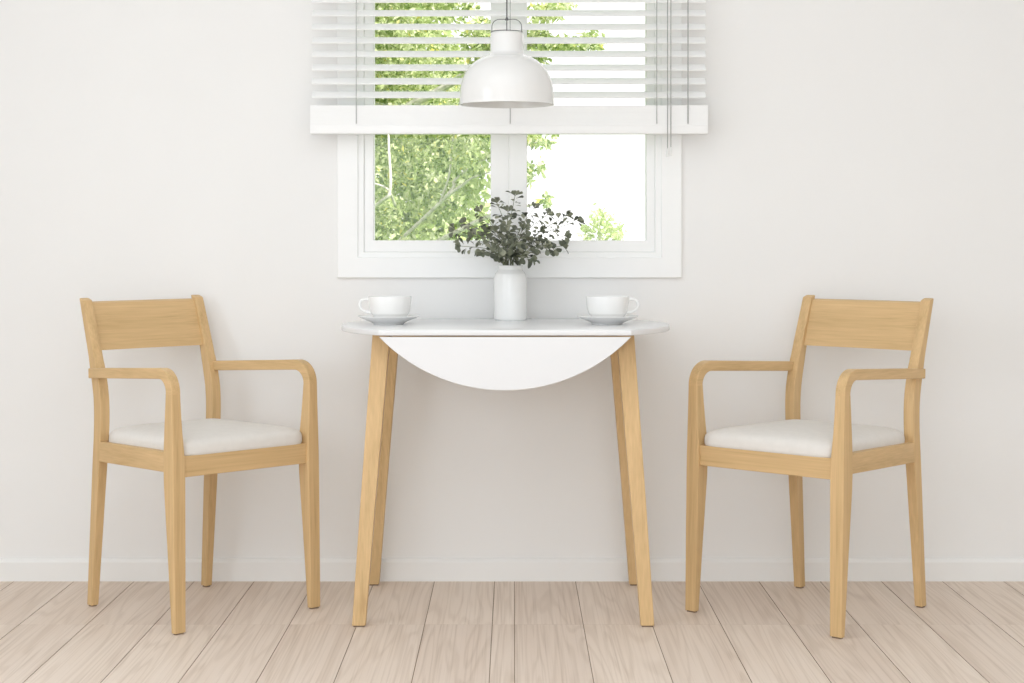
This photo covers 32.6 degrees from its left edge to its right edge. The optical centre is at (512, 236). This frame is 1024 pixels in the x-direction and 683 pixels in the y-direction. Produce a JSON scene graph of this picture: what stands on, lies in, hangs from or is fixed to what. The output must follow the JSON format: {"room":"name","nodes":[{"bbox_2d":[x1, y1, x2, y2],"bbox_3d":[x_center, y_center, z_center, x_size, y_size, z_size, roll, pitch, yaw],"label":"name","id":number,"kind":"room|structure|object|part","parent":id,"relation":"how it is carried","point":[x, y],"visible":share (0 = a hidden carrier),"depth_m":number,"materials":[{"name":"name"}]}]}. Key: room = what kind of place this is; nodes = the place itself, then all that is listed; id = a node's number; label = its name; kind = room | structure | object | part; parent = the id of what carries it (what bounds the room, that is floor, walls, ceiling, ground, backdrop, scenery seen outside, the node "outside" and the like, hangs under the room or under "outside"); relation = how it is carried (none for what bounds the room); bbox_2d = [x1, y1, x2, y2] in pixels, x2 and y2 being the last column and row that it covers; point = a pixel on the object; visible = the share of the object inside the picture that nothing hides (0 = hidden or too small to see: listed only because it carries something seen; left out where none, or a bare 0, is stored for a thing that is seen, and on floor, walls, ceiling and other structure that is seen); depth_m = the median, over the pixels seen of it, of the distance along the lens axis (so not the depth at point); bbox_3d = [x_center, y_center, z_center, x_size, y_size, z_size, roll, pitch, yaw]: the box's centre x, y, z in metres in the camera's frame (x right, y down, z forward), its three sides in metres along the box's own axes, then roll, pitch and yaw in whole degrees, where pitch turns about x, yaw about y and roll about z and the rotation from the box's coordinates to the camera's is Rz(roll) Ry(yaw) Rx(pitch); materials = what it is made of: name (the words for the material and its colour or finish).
{"room":"dining room","nodes":[
{"label":"dining room","id":0,"kind":"room"},
{"bbox_2d":[0,0,1023,557],"bbox_3d":[0.000,-0.310,5.116,5.020,2.840,0.160,0,0,0],"label":"wall","id":1,"kind":"structure","parent":0,"point":[150,149],"depth_m":5.04,"materials":[{"name":"paint"}]},
{"bbox_2d":[337,3,681,277],"bbox_3d":[-0.010,-0.531,5.110,0.990,1.301,0.172,0,0,0],"label":"window","id":2,"kind":"structure","parent":1,"relation":"in","point":[359,255],"depth_m":5.03,"materials":[{"name":"paint"}]},
{"bbox_3d":[-0.220,-0.531,5.058,0.416,1.153,0.046,0,0,0],"label":"sash","id":3,"kind":"part","parent":2,"relation":"part of","materials":[{"name":"paint"}]},
{"bbox_2d":[310,0,707,156],"bbox_3d":[-0.012,-0.717,4.971,1.126,0.986,0.075,0,0,0],"label":"blind","id":4,"kind":"object","parent":2,"relation":"attached to","point":[356,119],"visible":0.95,"depth_m":4.96,"materials":[{"name":"white plastic"}]},
{"bbox_3d":[-0.443,-0.744,4.947,0.002,0.851,0.002,0,0,0],"label":"ladder cord","id":5,"kind":"part","parent":4,"relation":"part of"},
{"bbox_3d":[-0.011,-0.302,4.968,1.126,0.024,0.038,0,0,0],"label":"rail","id":6,"kind":"part","parent":4,"relation":"part of","materials":[{"name":"white plastic"}]},
{"bbox_3d":[-0.008,-0.744,4.947,0.002,0.851,0.002,0,0,0],"label":"ladder cord","id":7,"kind":"part","parent":4,"relation":"part of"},
{"bbox_3d":[0.406,-0.744,4.947,0.002,0.851,0.002,0,0,-30],"label":"ladder cord","id":8,"kind":"part","parent":4,"relation":"part of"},
{"bbox_3d":[0.436,-0.709,4.941,0.002,0.922,0.002,0,0,0],"label":"pull cord","id":9,"kind":"part","parent":4,"relation":"part of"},
{"bbox_3d":[0.446,-0.710,4.941,0.002,0.919,0.002,0,0,0],"label":"pull cord","id":10,"kind":"part","parent":4,"relation":"part of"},
{"bbox_3d":[0.198,-0.531,5.058,0.420,1.153,0.046,0,0,0],"label":"sash","id":11,"kind":"part","parent":2,"relation":"part of","materials":[{"name":"paint"}]},
{"bbox_2d":[0,558,1023,580],"bbox_3d":[0.000,0.958,5.029,4.700,0.064,0.013,0,0,0],"label":"baseboard","id":12,"kind":"structure","parent":1,"relation":"attached to","point":[11,569],"depth_m":5.02,"materials":[{"name":"paint"}]},
{"bbox_2d":[0,581,1023,682],"bbox_3d":[0.000,1.050,1.318,4.700,0.120,7.436,0,0,0],"label":"floor","id":13,"kind":"structure","parent":0,"point":[237,631],"depth_m":4.39,"materials":[{"name":"brown wood"}]},
{"bbox_2d":[80,295,319,634],"bbox_3d":[-0.855,0.578,4.681,0.506,0.824,0.464,0,0,45],"label":"armchair","id":14,"kind":"object","parent":13,"relation":"on","point":[213,445],"visible":1,"depth_m":4.65,"materials":[{"name":"brown wood"}]},
{"bbox_3d":[-1.122,0.576,4.692,0.106,0.820,0.028,0,0,45],"label":"leg","id":15,"kind":"part","parent":14,"relation":"part of","materials":[{"name":"brown wood"}]},
{"bbox_3d":[-0.972,0.570,4.521,0.021,0.058,0.376,0,0,-41],"label":"seat rail","id":16,"kind":"part","parent":14,"relation":"part of","materials":[{"name":"brown wood"}]},
{"bbox_3d":[-0.982,0.363,4.518,0.028,0.064,0.429,0,0,-42],"label":"armrest","id":17,"kind":"part","parent":14,"relation":"part of","materials":[{"name":"brown wood"}]},
{"bbox_3d":[-1.013,0.241,4.838,0.060,0.130,0.338,0,0,45],"label":"backrest","id":18,"kind":"part","parent":14,"relation":"part of","materials":[{"name":"brown wood"}]},
{"bbox_3d":[-0.843,0.690,4.369,0.050,0.592,0.038,0,0,45],"label":"leg","id":19,"kind":"part","parent":14,"relation":"part of","materials":[{"name":"brown wood"}]},
{"bbox_2d":[109,418,301,455],"bbox_3d":[-0.823,0.524,4.649,0.386,0.059,0.391,0,0,45],"label":"seat cushion","id":20,"kind":"object","parent":14,"relation":"on","point":[209,436],"depth_m":4.54,"materials":[{"name":"white fabric"}]},
{"bbox_3d":[-0.868,0.576,4.948,0.106,0.820,0.028,0,0,45],"label":"leg","id":21,"kind":"part","parent":14,"relation":"part of","materials":[{"name":"brown wood"}]},
{"bbox_3d":[-0.695,0.577,4.522,0.022,0.053,0.402,0,0,45],"label":"seat rail","id":22,"kind":"part","parent":14,"relation":"part of","materials":[{"name":"brown wood"}]},
{"bbox_3d":[-0.693,0.363,4.809,0.429,0.064,0.028,0,0,41],"label":"armrest","id":23,"kind":"part","parent":14,"relation":"part of","materials":[{"name":"brown wood"}]},
{"bbox_3d":[-0.543,0.690,4.672,0.050,0.592,0.038,0,0,45],"label":"leg","id":24,"kind":"part","parent":14,"relation":"part of","materials":[{"name":"brown wood"}]},
{"bbox_2d":[341,318,669,626],"bbox_3d":[-0.020,0.613,4.714,0.881,0.755,0.610,0,0,0],"label":"table","id":25,"kind":"object","parent":13,"relation":"on","point":[480,353],"visible":0.94,"depth_m":4.46,"materials":[{"name":"white laminate"}]},
{"bbox_3d":[-0.360,0.618,4.488,0.060,0.736,0.141,0,0,31],"label":"leg","id":26,"kind":"part","parent":25,"relation":"part of","materials":[{"name":"brown wood"}]},
{"bbox_3d":[-0.363,0.618,4.940,0.061,0.736,0.145,0,0,-34],"label":"leg","id":27,"kind":"part","parent":25,"relation":"part of","materials":[{"name":"brown wood"}]},
{"bbox_2d":[358,314,418,324],"bbox_3d":[-0.334,0.224,4.700,0.165,0.023,0.165,0,0,0],"label":"saucer","id":28,"kind":"object","parent":25,"relation":"on","point":[375,320],"visible":0.94,"depth_m":4.65,"materials":[{"name":"white ceramic"}]},
{"bbox_2d":[358,296,411,316],"bbox_3d":[-0.333,0.193,4.702,0.123,0.066,0.116,0,0,42],"label":"tea cup","id":29,"kind":"object","parent":28,"relation":"on","point":[379,306],"visible":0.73,"depth_m":4.66,"materials":[{"name":"white ceramic"}]},
{"bbox_3d":[-0.399,0.186,4.700,0.035,0.045,0.008,0,0,0],"label":"handle","id":30,"kind":"part","parent":29,"relation":"part of","materials":[{"name":"white ceramic"}]},
{"bbox_2d":[494,265,526,320],"bbox_3d":[-0.008,0.158,4.928,0.093,0.154,0.093,0,0,0],"label":"vase","id":31,"kind":"object","parent":25,"relation":"on","point":[510,281],"visible":0.99,"depth_m":4.89,"materials":[{"name":"white ceramic"}]},
{"bbox_2d":[448,190,584,267],"bbox_3d":[0.011,0.037,4.878,0.387,0.336,0.247,0,0,0],"label":"bouquet","id":32,"kind":"object","parent":31,"relation":"in","point":[509,240],"visible":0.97,"depth_m":4.89,"materials":[{"name":"green plant"}]},
{"bbox_2d":[577,314,637,324],"bbox_3d":[0.254,0.224,4.700,0.165,0.023,0.165,0,0,0],"label":"saucer","id":33,"kind":"object","parent":25,"relation":"on","point":[594,320],"visible":0.92,"depth_m":4.65,"materials":[{"name":"white ceramic"}]},
{"bbox_2d":[586,296,638,316],"bbox_3d":[0.257,0.193,4.702,0.123,0.066,0.116,0,0,-41],"label":"tea cup","id":34,"kind":"object","parent":33,"relation":"on","point":[597,306],"visible":0.81,"depth_m":4.66,"materials":[{"name":"white ceramic"}]},
{"bbox_3d":[0.322,0.186,4.700,0.035,0.045,0.008,0,0,0],"label":"handle","id":35,"kind":"part","parent":34,"relation":"part of","materials":[{"name":"white ceramic"}]},
{"bbox_3d":[0.313,0.618,4.940,0.061,0.736,0.145,0,0,34],"label":"leg","id":36,"kind":"part","parent":25,"relation":"part of","materials":[{"name":"brown wood"}]},
{"bbox_3d":[0.310,0.618,4.488,0.060,0.736,0.141,0,0,-31],"label":"leg","id":37,"kind":"part","parent":25,"relation":"part of","materials":[{"name":"brown wood"}]},
{"bbox_2d":[685,295,933,638],"bbox_3d":[0.808,0.578,4.653,0.482,0.824,0.525,0,0,43],"label":"armchair","id":38,"kind":"object","parent":13,"relation":"on","point":[794,447],"visible":1,"depth_m":4.62,"materials":[{"name":"brown wood"}]},
{"bbox_3d":[0.485,0.690,4.629,0.039,0.592,0.052,0,0,43],"label":"leg","id":39,"kind":"part","parent":38,"relation":"part of","materials":[{"name":"brown wood"}]},
{"bbox_3d":[0.634,0.363,4.779,0.445,0.064,0.029,0,0,-44],"label":"armrest","id":40,"kind":"part","parent":38,"relation":"part of","materials":[{"name":"brown wood"}]},
{"bbox_3d":[0.649,0.577,4.481,0.418,0.053,0.022,0,0,43],"label":"seat rail","id":41,"kind":"part","parent":38,"relation":"part of","materials":[{"name":"brown wood"}]},
{"bbox_3d":[0.809,0.576,4.930,0.030,0.820,0.110,0,0,43],"label":"leg","id":42,"kind":"part","parent":38,"relation":"part of","materials":[{"name":"brown wood"}]},
{"bbox_2d":[704,419,904,457],"bbox_3d":[0.776,0.524,4.618,0.406,0.059,0.400,0,0,43],"label":"seat cushion","id":43,"kind":"object","parent":38,"relation":"on","point":[787,438],"depth_m":4.51,"materials":[{"name":"white fabric"}]},
{"bbox_3d":[0.810,0.690,4.329,0.039,0.592,0.052,0,0,43],"label":"leg","id":44,"kind":"part","parent":38,"relation":"part of","materials":[{"name":"brown wood"}]},
{"bbox_3d":[0.965,0.241,4.823,0.350,0.130,0.062,0,0,43],"label":"backrest","id":45,"kind":"part","parent":38,"relation":"part of","materials":[{"name":"brown wood"}]},
{"bbox_3d":[0.947,0.363,4.490,0.029,0.064,0.445,0,0,39],"label":"armrest","id":46,"kind":"part","parent":38,"relation":"part of","materials":[{"name":"brown wood"}]},
{"bbox_3d":[0.937,0.570,4.492,0.021,0.058,0.390,0,0,39],"label":"seat rail","id":47,"kind":"part","parent":38,"relation":"part of","materials":[{"name":"brown wood"}]},
{"bbox_3d":[1.084,0.576,4.676,0.030,0.820,0.110,0,0,43],"label":"leg","id":48,"kind":"part","parent":38,"relation":"part of","materials":[{"name":"brown wood"}]},
{"bbox_3d":[0.000,-1.680,1.318,4.700,0.100,7.436,0,0,0],"label":"ceiling","id":49,"kind":"structure","parent":0,"visible":0},
{"bbox_2d":[459,0,553,107],"bbox_3d":[-0.016,-0.988,4.600,0.250,1.284,0.250,0,0,0],"label":"pendant lamp","id":50,"kind":"object","parent":49,"relation":"hanging from","point":[506,77],"visible":1,"depth_m":4.52,"materials":[{"name":"white metal"}]},
{"bbox_3d":[-0.016,-1.091,4.600,0.004,1.037,0.004,0,0,-23],"label":"cord","id":51,"kind":"part","parent":50,"relation":"part of","materials":[{"name":"grey metal"}]},
{"label":"outside","id":52,"kind":"structure","parent":0,"visible":0},
{"bbox_3d":[0.000,1.465,32.608,60.000,0.250,54.784,0,0,0],"label":"ground","id":53,"kind":"structure","parent":52,"visible":0},
{"bbox_2d":[375,3,604,239],"bbox_3d":[-1.397,-0.730,10.903,3.903,4.149,2.592,0,0,0],"label":"tree","id":54,"kind":"object","parent":53,"relation":"on","point":[467,147],"visible":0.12,"depth_m":10.52,"materials":[{"name":"green plant"}]},
{"bbox_2d":[575,203,628,239],"bbox_3d":[0.465,0.583,9.004,0.372,1.516,0.289,0,0,0],"label":"shrub","id":55,"kind":"object","parent":53,"relation":"on","point":[607,225],"visible":0.22,"depth_m":8.98,"materials":[{"name":"green plant"}]}
]}

